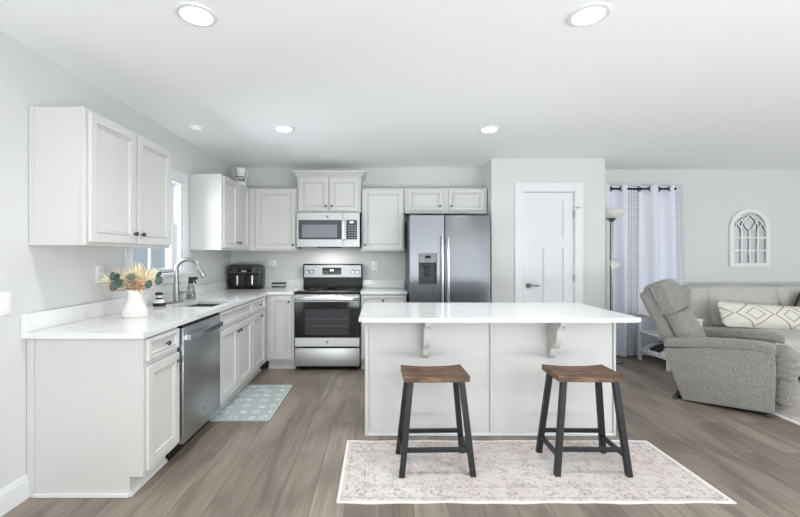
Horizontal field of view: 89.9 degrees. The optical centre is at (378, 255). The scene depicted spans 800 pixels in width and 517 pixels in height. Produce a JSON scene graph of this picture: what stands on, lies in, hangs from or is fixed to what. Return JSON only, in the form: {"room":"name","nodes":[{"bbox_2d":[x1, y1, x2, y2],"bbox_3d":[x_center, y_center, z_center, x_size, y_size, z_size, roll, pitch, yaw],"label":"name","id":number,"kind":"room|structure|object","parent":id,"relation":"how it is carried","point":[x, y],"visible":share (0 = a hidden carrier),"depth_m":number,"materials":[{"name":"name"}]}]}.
{"room":"kitchen","nodes":[
{"label":"kitchen","id":0,"kind":"room"},
{"bbox_2d":[0,30,230,489],"bbox_3d":[-2.020,0.089,0.190,0.150,2.492,10.680,0,0,0],"label":"wall","id":1,"kind":"structure","parent":0,"point":[38,278],"depth_m":2.23,"materials":[{"name":"white paint"}]},
{"bbox_2d":[0,292,11,315],"bbox_3d":[-1.940,0.250,2.075,0.010,0.118,0.075,0,0,0],"label":"light switch","id":2,"kind":"object","parent":1,"relation":"attached to","point":[5,297],"visible":1,"depth_m":2.08,"materials":[{"name":"white plastic"}]},
{"bbox_2d":[0,474,28,516],"bbox_3d":[-1.938,1.269,-1.397,0.014,0.132,7.205,0,0,0],"label":"baseboard","id":3,"kind":"structure","parent":1,"relation":"attached to","point":[16,492],"depth_m":2.12,"materials":[{"name":"white paint"}]},
{"bbox_2d":[96,266,103,282],"bbox_3d":[-1.940,0.130,2.780,0.010,0.118,0.075,0,0,0],"label":"wall outlet","id":4,"kind":"object","parent":1,"relation":"attached to","point":[99,269],"visible":0.95,"depth_m":2.77,"materials":[{"name":"white plastic"}]},
{"bbox_2d":[29,106,171,247],"bbox_3d":[-1.766,-0.443,2.675,0.355,0.771,0.913,0,0,0],"label":"upper cabinet","id":5,"kind":"object","parent":1,"relation":"attached to","point":[95,181],"visible":1,"depth_m":2.28,"materials":[{"name":"grey paint"}]},
{"bbox_2d":[21,280,228,332],"bbox_3d":[-1.931,0.370,3.701,0.025,0.102,3.063,0,0,0],"label":"backsplash","id":6,"kind":"structure","parent":1,"relation":"attached to","point":[39,320],"depth_m":2.64,"materials":[{"name":"white stone"}]},
{"bbox_2d":[124,169,190,288],"bbox_3d":[-1.998,-0.278,3.540,0.195,1.065,1.020,0,0,0],"label":"window","id":7,"kind":"structure","parent":1,"relation":"in","point":[178,250],"depth_m":3.93,"materials":[{"name":"white paint"}]},
{"bbox_2d":[190,174,248,250],"bbox_3d":[-1.754,-0.448,4.514,0.378,0.781,0.826,0,0,0],"label":"upper cabinet","id":8,"kind":"object","parent":1,"relation":"attached to","point":[219,204],"visible":1,"depth_m":4.10,"materials":[{"name":"grey paint"}]},
{"bbox_2d":[233,168,247,185],"bbox_3d":[-1.735,-0.963,5.020,0.139,0.247,0.135,0,0,44],"label":"milk can","id":9,"kind":"object","parent":8,"relation":"on","point":[240,177],"visible":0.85,"depth_m":4.97,"materials":[{"name":"white metal"}]},
{"bbox_2d":[231,168,480,287],"bbox_3d":[-0.250,0.089,5.320,3.390,2.492,0.120,0,0,0],"label":"wall","id":10,"kind":"structure","parent":0,"point":[390,264],"depth_m":5.26,"materials":[{"name":"white paint"}]},
{"bbox_2d":[268,260,276,265],"bbox_3d":[-1.405,0.100,5.255,0.118,0.075,0.010,0,0,0],"label":"wall outlet","id":11,"kind":"object","parent":10,"relation":"attached to","point":[270,262],"visible":1,"depth_m":5.25,"materials":[{"name":"white plastic"}]},
{"bbox_2d":[248,188,301,250],"bbox_3d":[-1.312,-0.443,5.058,0.601,0.771,0.355,0,0,0],"label":"upper cabinet","id":12,"kind":"object","parent":10,"relation":"attached to","point":[272,211],"visible":0.98,"depth_m":4.92,"materials":[{"name":"grey paint"}]},
{"bbox_2d":[264,280,303,287],"bbox_3d":[-1.465,0.370,5.247,0.958,0.102,0.025,0,0,0],"label":"backsplash","id":13,"kind":"structure","parent":10,"relation":"attached to","point":[268,283],"depth_m":5.23,"materials":[{"name":"white stone"}]},
{"bbox_2d":[292,170,365,214],"bbox_3d":[-0.613,-0.782,5.048,0.894,0.511,0.373,0,0,0],"label":"upper cabinet","id":14,"kind":"object","parent":10,"relation":"attached to","point":[318,191],"visible":1,"depth_m":4.91,"materials":[{"name":"grey paint"}]},
{"bbox_2d":[297,213,360,248],"bbox_3d":[-0.617,-0.302,5.035,0.762,0.434,0.441,0,0,0],"label":"microwave","id":15,"kind":"object","parent":14,"relation":"attached to","point":[319,230],"visible":1,"depth_m":4.86,"materials":[{"name":"grey metal"}]},
{"bbox_2d":[372,261,376,269],"bbox_3d":[-0.060,0.130,5.255,0.075,0.118,0.010,0,0,0],"label":"wall outlet","id":16,"kind":"object","parent":10,"relation":"attached to","point":[374,263],"visible":1,"depth_m":5.25,"materials":[{"name":"white plastic"}]},
{"bbox_2d":[362,188,403,250],"bbox_3d":[0.047,-0.443,5.058,0.520,0.771,0.355,0,0,0],"label":"upper cabinet","id":17,"kind":"object","parent":10,"relation":"attached to","point":[382,208],"visible":1,"depth_m":4.92,"materials":[{"name":"grey paint"}]},
{"bbox_2d":[363,280,403,287],"bbox_3d":[0.059,0.370,5.247,0.545,0.102,0.025,0,0,0],"label":"backsplash","id":18,"kind":"structure","parent":10,"relation":"attached to","point":[366,283],"depth_m":5.23,"materials":[{"name":"white stone"}]},
{"bbox_2d":[404,188,486,215],"bbox_3d":[0.822,-0.673,5.058,1.018,0.310,0.355,0,0,0],"label":"upper cabinet","id":19,"kind":"object","parent":10,"relation":"attached to","point":[417,201],"visible":0.97,"depth_m":4.92,"materials":[{"name":"grey paint"}]},
{"bbox_2d":[0,0,799,168],"bbox_3d":[2.828,-1.187,0.190,9.845,0.060,10.680,0,0,0],"label":"ceiling","id":20,"kind":"structure","parent":0,"point":[651,84],"depth_m":2.53,"materials":[{"name":"white paint"}]},
{"bbox_2d":[187,125,203,132],"bbox_3d":[-1.660,-1.139,3.620,0.134,0.036,0.134,0,0,0],"label":"smoke detector","id":21,"kind":"object","parent":20,"relation":"attached to","point":[192,128],"visible":1,"depth_m":3.58,"materials":[{"name":"white plastic"}]},
{"bbox_2d":[174,2,217,26],"bbox_3d":[-0.875,-1.152,1.920,0.192,0.010,0.192,0,0,0],"label":"recessed light","id":22,"kind":"object","parent":20,"relation":"in","point":[192,13],"visible":1,"depth_m":1.91,"materials":[{"name":"white paint"}]},
{"bbox_2d":[273,125,294,131],"bbox_3d":[-0.865,-1.152,3.640,0.192,0.010,0.192,0,0,0],"label":"recessed light","id":23,"kind":"object","parent":20,"relation":"in","point":[281,128],"visible":1,"depth_m":3.63,"materials":[{"name":"white paint"}]},
{"bbox_2d":[479,126,499,132],"bbox_3d":[1.010,-1.152,3.660,0.192,0.010,0.192,0,0,0],"label":"recessed light","id":24,"kind":"object","parent":20,"relation":"in","point":[487,129],"visible":1,"depth_m":3.66,"materials":[{"name":"white paint"}]},
{"bbox_2d":[566,2,610,26],"bbox_3d":[1.005,-1.152,1.920,0.192,0.010,0.192,0,0,0],"label":"recessed light","id":25,"kind":"object","parent":20,"relation":"in","point":[588,14],"visible":1,"depth_m":1.91,"materials":[{"name":"white paint"}]},
{"bbox_2d":[1,355,799,516],"bbox_3d":[2.828,1.365,0.190,9.845,0.060,10.680,0,0,0],"label":"floor","id":26,"kind":"structure","parent":0,"point":[290,463],"depth_m":2.62,"materials":[{"name":"brown wood"}]},
{"bbox_2d":[27,327,181,497],"bbox_3d":[-1.599,0.892,2.391,0.688,0.883,0.386,0,0,0],"label":"base cabinet","id":27,"kind":"object","parent":26,"relation":"on","point":[103,414],"visible":0.95,"depth_m":2.21,"materials":[{"name":"grey paint"}]},
{"bbox_2d":[165,313,222,460],"bbox_3d":[-1.556,0.894,2.905,0.657,0.879,0.618,0,0,0],"label":"dishwasher","id":28,"kind":"object","parent":26,"relation":"on","point":[199,339],"visible":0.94,"depth_m":2.81,"materials":[{"name":"silver metal"}]},
{"bbox_2d":[209,301,251,420],"bbox_3d":[-1.583,0.892,3.647,0.655,0.883,0.840,0,0,0],"label":"base cabinet","id":29,"kind":"object","parent":26,"relation":"on","point":[236,330],"visible":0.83,"depth_m":3.59,"materials":[{"name":"grey paint"}]},
{"bbox_2d":[21,280,303,338],"bbox_3d":[-1.465,0.385,3.715,0.958,0.132,3.089,0,0,0],"label":"countertop","id":30,"kind":"structure","parent":29,"relation":"on","point":[101,319],"depth_m":2.67,"materials":[{"name":"white stone"}]},
{"bbox_2d":[121,289,148,317],"bbox_3d":[-1.685,0.327,2.760,0.166,0.188,0.166,0,0,0],"label":"vase","id":31,"kind":"object","parent":30,"relation":"on","point":[134,306],"visible":0.91,"depth_m":2.71,"materials":[{"name":"white ceramic"}]},
{"bbox_2d":[100,262,163,293],"bbox_3d":[-1.679,0.214,2.752,0.433,0.354,0.297,0,0,0],"label":"bouquet","id":32,"kind":"object","parent":31,"relation":"in","point":[139,278],"visible":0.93,"depth_m":2.68,"materials":[{"name":"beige plant"}]},
{"bbox_2d":[152,292,165,306],"bbox_3d":[-1.835,0.362,3.340,0.100,0.116,0.100,0,0,0],"label":"dish brush","id":33,"kind":"object","parent":30,"relation":"on","point":[159,301],"visible":1,"depth_m":3.31,"materials":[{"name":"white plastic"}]},
{"bbox_2d":[166,258,205,303],"bbox_3d":[-1.705,0.219,3.600,0.300,0.403,0.260,0,0,0],"label":"faucet","id":34,"kind":"object","parent":30,"relation":"on","point":[176,292],"visible":0.95,"depth_m":3.58,"materials":[{"name":"silver metal"}]},
{"bbox_2d":[187,277,197,298],"bbox_3d":[-1.806,0.313,3.860,0.105,0.215,0.086,0,0,0],"label":"soap bottle","id":35,"kind":"object","parent":30,"relation":"on","point":[191,279],"visible":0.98,"depth_m":3.85,"materials":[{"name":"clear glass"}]},
{"bbox_2d":[187,304,219,306],"bbox_3d":[-1.532,0.552,3.513,0.375,0.200,0.495,0,0,0],"label":"sink","id":36,"kind":"object","parent":30,"relation":"in","point":[194,305],"visible":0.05,"depth_m":3.74,"materials":[{"name":"silver metal"}]},
{"bbox_2d":[229,264,264,288],"bbox_3d":[-1.680,0.266,5.080,0.415,0.305,0.259,0,0,-4],"label":"air fryer","id":37,"kind":"object","parent":30,"relation":"on","point":[241,276],"visible":1,"depth_m":5.00,"materials":[{"name":"black plastic"}]},
{"bbox_2d":[231,274,244,287],"bbox_3d":[-1.764,0.316,4.981,0.168,0.175,0.072,0,0,0],"label":"basket","id":38,"kind":"object","parent":37,"relation":"on","point":[237,280],"depth_m":4.98,"materials":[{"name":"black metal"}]},
{"bbox_2d":[246,274,258,287],"bbox_3d":[-1.585,0.316,4.994,0.168,0.175,0.072,0,0,0],"label":"basket","id":39,"kind":"object","parent":37,"relation":"on","point":[252,280],"depth_m":5.00,"materials":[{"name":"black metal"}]},
{"bbox_2d":[272,282,285,289],"bbox_3d":[-1.245,0.377,4.984,0.165,0.088,0.102,0,0,0],"label":"rack","id":40,"kind":"object","parent":30,"relation":"on","point":[274,286],"visible":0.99,"depth_m":4.94,"materials":[{"name":"grey metal"}]},
{"bbox_2d":[210,385,291,420],"bbox_3d":[-1.128,1.329,3.655,0.490,0.010,0.880,0,0,0],"label":"kitchen mat","id":41,"kind":"object","parent":26,"relation":"on","point":[252,402],"visible":1,"depth_m":3.56,"materials":[{"name":"fabric"}]},
{"bbox_2d":[243,295,266,385],"bbox_3d":[-1.583,0.892,4.357,0.655,0.883,0.573,0,0,0],"label":"base cabinet","id":42,"kind":"object","parent":26,"relation":"on","point":[259,305],"visible":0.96,"depth_m":4.32,"materials":[{"name":"grey paint"}]},
{"bbox_2d":[267,294,296,368],"bbox_3d":[-1.144,0.892,4.928,0.316,0.883,0.655,0,0,0],"label":"base cabinet","id":43,"kind":"object","parent":26,"relation":"on","point":[280,308],"visible":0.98,"depth_m":4.64,"materials":[{"name":"grey paint"}]},
{"bbox_2d":[294,264,362,368],"bbox_3d":[-0.599,0.722,4.901,0.768,1.224,0.689,0,0,0],"label":"range","id":44,"kind":"object","parent":26,"relation":"on","point":[328,306],"visible":0.99,"depth_m":4.62,"materials":[{"name":"silver metal"}]},
{"bbox_2d":[294,288,361,293],"bbox_3d":[-0.599,0.430,4.917,0.760,0.024,0.597,0,0,0],"label":"cooktop","id":45,"kind":"object","parent":44,"relation":"in","point":[304,290],"depth_m":4.64,"materials":[{"name":"black glass"}]},
{"bbox_2d":[361,295,406,368],"bbox_3d":[0.056,0.892,4.928,0.533,0.883,0.655,0,0,0],"label":"base cabinet","id":46,"kind":"object","parent":26,"relation":"on","point":[364,298],"visible":0.27,"depth_m":4.64,"materials":[{"name":"grey paint"}]},
{"bbox_2d":[361,280,407,294],"bbox_3d":[0.059,0.385,4.939,0.545,0.132,0.639,0,0,0],"label":"countertop","id":47,"kind":"structure","parent":46,"relation":"on","point":[370,287],"depth_m":5.23,"materials":[{"name":"white stone"}]},
{"bbox_2d":[405,215,489,302],"bbox_3d":[0.796,0.437,4.824,0.903,1.794,0.833,0,0,0],"label":"refrigerator","id":48,"kind":"object","parent":26,"relation":"on","point":[447,257],"visible":0.56,"depth_m":4.47,"materials":[{"name":"grey metal"}]},
{"bbox_2d":[365,322,615,435],"bbox_3d":[0.824,0.893,3.152,1.856,0.882,0.815,0,0,0],"label":"kitchen island","id":49,"kind":"object","parent":26,"relation":"on","point":[503,361],"visible":0.74,"depth_m":2.97,"materials":[{"name":"grey paint"}]},
{"bbox_2d":[359,303,640,321],"bbox_3d":[0.820,0.436,3.140,1.914,0.029,0.900,0,0,0],"label":"island countertop","id":50,"kind":"structure","parent":49,"relation":"on","point":[370,312],"depth_m":2.91,"materials":[{"name":"white stone"}]},
{"bbox_2d":[336,440,736,503],"bbox_3d":[0.846,1.331,2.513,2.150,0.005,0.738,0,0,0],"label":"runner rug","id":51,"kind":"object","parent":26,"relation":"on","point":[507,471],"visible":0.88,"depth_m":2.40,"materials":[{"name":"white carpet"}]},
{"bbox_2d":[396,364,475,477],"bbox_3d":[0.348,1.030,2.550,0.464,0.598,0.324,0,0,-2],"label":"bar stool","id":52,"kind":"object","parent":51,"relation":"on","point":[456,374],"visible":1,"depth_m":2.43,"materials":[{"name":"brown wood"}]},
{"bbox_2d":[535,364,632,477],"bbox_3d":[1.292,1.030,2.555,0.464,0.598,0.324,0,0,1],"label":"bar stool","id":53,"kind":"object","parent":51,"relation":"on","point":[598,374],"visible":1,"depth_m":2.46,"materials":[{"name":"black metal"}]},
{"bbox_2d":[605,209,626,363],"bbox_3d":[2.935,0.385,5.037,0.350,1.900,0.377,0,0,0],"label":"floor lamp","id":54,"kind":"object","parent":26,"relation":"on","point":[611,215],"visible":0.73,"depth_m":5.01,"materials":[{"name":"silver metal"}]},
{"bbox_2d":[637,313,703,370],"bbox_3d":[3.522,1.035,4.870,0.411,0.600,0.556,0,0,0],"label":"side table","id":55,"kind":"object","parent":26,"relation":"on","point":[655,333],"visible":0.36,"depth_m":5.05,"materials":[{"name":"white paint"}]},
{"bbox_2d":[640,330,660,337],"bbox_3d":[3.522,0.968,4.870,0.389,0.016,0.534,0,0,0],"label":"shelf","id":56,"kind":"object","parent":55,"relation":"attached to","point":[655,333],"depth_m":4.99,"materials":[{"name":"white paint"}]},
{"bbox_2d":[640,349,665,359],"bbox_3d":[3.522,1.208,4.870,0.389,0.016,0.534,0,0,0],"label":"shelf","id":57,"kind":"object","parent":55,"relation":"attached to","point":[641,350],"depth_m":4.88,"materials":[{"name":"white paint"}]},
{"bbox_2d":[643,341,663,350],"bbox_3d":[3.490,1.140,5.055,0.270,0.119,0.095,0,0,0],"label":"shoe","id":58,"kind":"object","parent":55,"relation":"on","point":[647,347],"visible":0.56,"depth_m":5.03,"materials":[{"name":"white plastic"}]},
{"bbox_2d":[648,343,663,352],"bbox_3d":[3.490,1.140,4.955,0.270,0.119,0.095,0,0,-2],"label":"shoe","id":59,"kind":"object","parent":55,"relation":"on","point":[652,349],"visible":0.47,"depth_m":4.93,"materials":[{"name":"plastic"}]},
{"bbox_2d":[653,346,664,354],"bbox_3d":[3.490,1.140,4.860,0.270,0.119,0.095,0,0,0],"label":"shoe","id":60,"kind":"object","parent":55,"relation":"on","point":[658,351],"visible":0.38,"depth_m":4.84,"materials":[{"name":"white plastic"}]},
{"bbox_2d":[640,279,799,417],"bbox_3d":[3.211,0.790,3.805,1.150,1.089,0.801,0,0,45],"label":"recliner","id":61,"kind":"object","parent":26,"relation":"on","point":[739,368],"visible":1,"depth_m":3.53,"materials":[{"name":"fabric"}]},
{"bbox_2d":[643,279,687,316],"bbox_3d":[2.933,0.430,4.083,0.582,0.368,0.322,0,0,-45],"label":"pillow","id":62,"kind":"object","parent":61,"relation":"on","point":[662,298],"depth_m":3.89,"materials":[{"name":"fabric"}]},
{"bbox_2d":[666,308,705,336],"bbox_3d":[3.051,0.760,3.965,0.332,0.472,0.542,0,0,45],"label":"cushion","id":63,"kind":"object","parent":61,"relation":"on","point":[680,322],"depth_m":3.81,"materials":[{"name":"fabric"}]},
{"bbox_2d":[681,285,799,376],"bbox_3d":[5.400,0.856,4.688,3.000,0.957,1.085,0,0,0],"label":"sofa","id":64,"kind":"object","parent":26,"relation":"on","point":[703,301],"visible":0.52,"depth_m":4.98,"materials":[{"name":"fabric"}]},
{"bbox_2d":[704,285,776,326],"bbox_3d":[4.546,0.644,5.066,0.885,0.533,0.329,0,0,0],"label":"cushion","id":65,"kind":"object","parent":64,"relation":"on","point":[767,295],"depth_m":4.97,"materials":[{"name":"fabric"}]},
{"bbox_2d":[710,326,799,353],"bbox_3d":[4.471,0.970,4.555,1.064,0.250,0.820,0,0,0],"label":"seat cushion","id":66,"kind":"object","parent":64,"relation":"on","point":[792,337],"depth_m":4.30,"materials":[{"name":"fabric"}]},
{"bbox_2d":[717,301,799,329],"bbox_3d":[4.560,0.720,4.710,1.098,0.350,0.240,0,0,0],"label":"lumbar pillow","id":67,"kind":"object","parent":64,"relation":"on","point":[733,314],"visible":0.97,"depth_m":4.63,"materials":[{"name":"fabric"}]},
{"bbox_2d":[772,285,799,305],"bbox_3d":[5.418,0.644,5.066,0.885,0.533,0.329,0,0,0],"label":"cushion","id":68,"kind":"object","parent":64,"relation":"on","point":[784,295],"depth_m":4.98,"materials":[{"name":"fabric"}]},
{"bbox_2d":[794,292,799,306],"bbox_3d":[5.205,0.660,4.855,0.488,0.480,0.138,0,0,-8],"label":"throw pillow","id":69,"kind":"object","parent":64,"relation":"on","point":[797,302],"visible":0.23,"depth_m":4.84,"materials":[{"name":"fabric"}]},
{"bbox_2d":[773,382,799,425],"bbox_3d":[5.020,1.330,3.200,3.440,0.008,2.000,0,0,0],"label":"area rug","id":70,"kind":"object","parent":26,"relation":"on","point":[792,414],"visible":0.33,"depth_m":3.38,"materials":[{"name":"white carpet"}]},
{"bbox_2d":[481,161,488,214],"bbox_3d":[1.395,0.089,5.075,0.100,2.492,0.370,0,0,0],"label":"wall","id":71,"kind":"structure","parent":0,"point":[484,169],"depth_m":5.00,"materials":[{"name":"white paint"}]},
{"bbox_2d":[489,159,604,308],"bbox_3d":[2.022,0.089,4.835,1.355,2.492,0.110,0,0,0],"label":"wall","id":72,"kind":"structure","parent":0,"point":[503,173],"depth_m":4.78,"materials":[{"name":"white paint"}]},
{"bbox_2d":[515,183,583,303],"bbox_3d":[2.029,0.235,4.804,0.817,2.200,0.152,0,0,0],"label":"door","id":73,"kind":"structure","parent":72,"relation":"in","point":[549,217],"depth_m":4.79,"materials":[{"name":"white paint"}]},
{"bbox_2d":[605,169,799,285],"bbox_3d":[5.100,0.089,5.440,5.000,2.492,0.120,0,0,0],"label":"wall","id":74,"kind":"structure","parent":0,"point":[711,197],"depth_m":5.38,"materials":[{"name":"white paint"}]},
{"bbox_2d":[610,187,676,189],"bbox_3d":[3.300,-0.873,5.311,1.216,0.051,0.137,0,0,0],"label":"curtain rod","id":75,"kind":"object","parent":74,"relation":"attached to","point":[675,188],"visible":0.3,"depth_m":5.25,"materials":[{"name":"black metal"}]},
{"bbox_2d":[605,185,637,356],"bbox_3d":[3.086,0.197,5.254,0.652,2.247,0.109,0,0,0],"label":"curtain","id":76,"kind":"object","parent":75,"relation":"hanging from","point":[625,227],"visible":0.44,"depth_m":5.26,"materials":[{"name":"fabric"}]},
{"bbox_2d":[638,184,684,356],"bbox_3d":[3.726,0.197,5.255,0.659,2.247,0.109,0,0,0],"label":"curtain","id":77,"kind":"object","parent":75,"relation":"hanging from","point":[661,256],"visible":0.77,"depth_m":5.26,"materials":[{"name":"fabric"}]},
{"bbox_2d":[728,209,769,266],"bbox_3d":[4.965,-0.239,5.364,0.536,0.775,0.028,0,0,0],"label":"arched mirror","id":78,"kind":"object","parent":74,"relation":"attached to","point":[748,229],"visible":1,"depth_m":5.36,"materials":[{"name":"white paint"}]},
{"bbox_2d":[734,213,764,262],"bbox_3d":[4.965,-0.236,5.372,0.436,0.681,0.006,0,0,0],"label":"mirror glass","id":79,"kind":"object","parent":78,"relation":"attached to","point":[749,228],"depth_m":5.37,"materials":[{"name":"white mirror"}]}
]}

